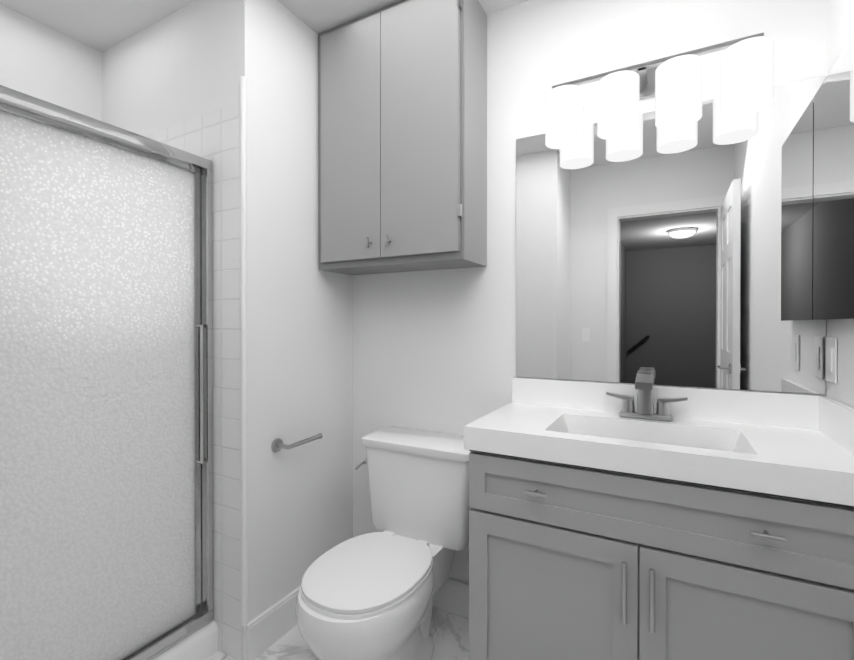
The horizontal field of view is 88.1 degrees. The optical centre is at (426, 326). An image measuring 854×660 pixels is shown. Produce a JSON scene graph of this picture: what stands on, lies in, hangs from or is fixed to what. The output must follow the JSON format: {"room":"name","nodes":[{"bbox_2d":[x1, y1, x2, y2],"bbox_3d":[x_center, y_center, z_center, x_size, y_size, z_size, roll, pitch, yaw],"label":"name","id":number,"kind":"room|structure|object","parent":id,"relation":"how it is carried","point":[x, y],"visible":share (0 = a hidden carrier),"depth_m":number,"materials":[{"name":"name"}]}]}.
{"room":"bathroom","nodes":[
{"label":"bathroom","id":0,"kind":"room"},
{"bbox_2d":[0,4,101,120],"bbox_3d":[-1.908,-0.025,1.383,0.120,2.450,1.533,0,0,29],"label":"wall","id":1,"kind":"structure","parent":0,"point":[38,60],"depth_m":1.85,"materials":[{"name":"white paint"}]},
{"bbox_2d":[102,0,352,622],"bbox_3d":[-0.946,-0.029,2.148,1.079,2.450,0.731,0,0,29],"label":"wall","id":2,"kind":"structure","parent":0,"point":[195,58],"depth_m":1.75,"materials":[{"name":"white paint"}]},
{"bbox_2d":[0,85,213,659],"bbox_3d":[-1.042,0.243,1.260,0.070,1.710,0.905,0,0,29],"label":"shower door","id":3,"kind":"object","parent":2,"relation":"attached to","point":[106,420],"visible":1,"depth_m":1.36,"materials":[{"name":"glass"}]},
{"bbox_2d":[153,621,218,659],"bbox_3d":[-1.042,1.150,1.264,0.124,0.102,0.907,0,0,29],"label":"sill","id":4,"kind":"structure","parent":2,"relation":"attached to","point":[202,643],"depth_m":1.57,"materials":[{"name":"white"}]},
{"bbox_2d":[143,101,245,659],"bbox_3d":[-1.069,0.198,1.796,0.959,2.000,0.008,0,0,29],"label":"wall tile","id":5,"kind":"structure","parent":2,"relation":"attached to","point":[213,136],"depth_m":1.61,"materials":[{"name":"white tile"}]},
{"bbox_2d":[240,76,246,626],"bbox_3d":[-0.652,0.092,1.568,0.022,1.945,0.022,0,0,29],"label":"trim","id":6,"kind":"structure","parent":2,"relation":"attached to","point":[243,283],"depth_m":1.56,"materials":[{"name":"white paint"}]},
{"bbox_2d":[245,586,299,659],"bbox_3d":[-0.504,1.131,1.820,0.016,0.135,0.569,0,0,29],"label":"baseboard","id":7,"kind":"structure","parent":2,"relation":"attached to","point":[269,627],"depth_m":1.65,"materials":[{"name":"white paint"}]},
{"bbox_2d":[271,433,322,451],"bbox_3d":[-0.510,0.456,1.745,0.072,0.054,0.205,0,0,29],"label":"paper holder","id":8,"kind":"object","parent":2,"relation":"attached to","point":[277,445],"visible":1,"depth_m":1.69,"materials":[{"name":"silver metal"}]},
{"bbox_2d":[0,0,528,52],"bbox_3d":[-0.502,-1.298,1.028,2.923,0.100,2.264,0,0,29],"label":"ceiling","id":9,"kind":"structure","parent":0,"point":[101,26],"depth_m":1.76,"materials":[{"name":"white paint"}]},
{"bbox_2d":[206,607,468,659],"bbox_3d":[-0.502,1.252,1.041,2.923,0.100,2.264,0,0,29],"label":"floor","id":10,"kind":"structure","parent":0,"point":[449,631],"depth_m":1.66,"materials":[{"name":"tile"}]},
{"bbox_2d":[295,427,469,659],"bbox_3d":[-0.138,0.825,1.554,0.505,0.748,0.746,0,0,29],"label":"toilet","id":11,"kind":"object","parent":10,"relation":"on","point":[368,596],"visible":0.96,"depth_m":1.54,"materials":[{"name":"white ceramic"}]},
{"bbox_2d":[464,377,853,659],"bbox_3d":[0.628,0.701,1.296,0.941,1.000,0.487,0,0,29],"label":"bathroom vanity","id":12,"kind":"object","parent":10,"relation":"on","point":[709,524],"visible":1,"depth_m":1.13,"materials":[{"name":"grey wood"}]},
{"bbox_2d":[606,370,687,420],"bbox_3d":[0.693,0.223,1.403,0.238,0.152,0.141,0,0,29],"label":"faucet","id":13,"kind":"object","parent":12,"relation":"on","point":[644,381],"visible":1,"depth_m":1.42,"materials":[{"name":"silver metal"}]},
{"bbox_2d":[353,0,827,582],"bbox_3d":[0.484,-0.026,1.718,1.844,2.450,0.120,0,0,29],"label":"wall","id":14,"kind":"structure","parent":0,"point":[433,350],"depth_m":1.75,"materials":[{"name":"white paint"}]},
{"bbox_2d":[318,0,486,274],"bbox_3d":[-0.124,-0.746,1.814,0.677,1.008,0.283,0,0,29],"label":"upper cabinet","id":15,"kind":"object","parent":14,"relation":"attached to","point":[402,135],"visible":1,"depth_m":1.69,"materials":[{"name":"grey wood"}]},
{"bbox_2d":[433,577,468,618],"bbox_3d":[-0.016,1.130,1.919,0.779,0.135,0.016,0,0,29],"label":"baseboard","id":16,"kind":"structure","parent":14,"relation":"attached to","point":[452,596],"depth_m":1.84,"materials":[{"name":"white paint"}]},
{"bbox_2d":[545,32,773,148],"bbox_3d":[0.709,-0.756,1.418,0.636,0.248,0.183,0,0,29],"label":"sconce","id":17,"kind":"object","parent":14,"relation":"attached to","point":[672,84],"visible":1,"depth_m":1.34,"materials":[{"name":"white glass"}]},
{"bbox_2d":[516,76,826,394],"bbox_3d":[0.752,-0.264,1.499,0.921,0.922,0.004,0,0,29],"label":"mirror","id":18,"kind":"object","parent":14,"relation":"attached to","point":[682,256],"visible":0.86,"depth_m":1.46,"materials":[{"name":"clear glass"}]},
{"bbox_2d":[826,0,853,407],"bbox_3d":[0.701,-0.019,0.312,0.120,2.450,2.144,0,0,29],"label":"wall","id":19,"kind":"structure","parent":0,"point":[840,32],"depth_m":1.17,"materials":[{"name":"white paint"}]},
{"bbox_2d":[826,337,836,383],"bbox_3d":[1.126,0.094,1.231,0.008,0.125,0.080,0,0,29],"label":"electrical outlet plate","id":20,"kind":"object","parent":19,"relation":"attached to","point":[831,359],"visible":1,"depth_m":1.19,"materials":[{"name":"white plastic"}]},
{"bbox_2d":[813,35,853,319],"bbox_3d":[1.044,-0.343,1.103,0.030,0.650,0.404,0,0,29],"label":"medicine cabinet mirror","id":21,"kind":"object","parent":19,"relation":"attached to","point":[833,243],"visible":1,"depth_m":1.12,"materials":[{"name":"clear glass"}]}
]}

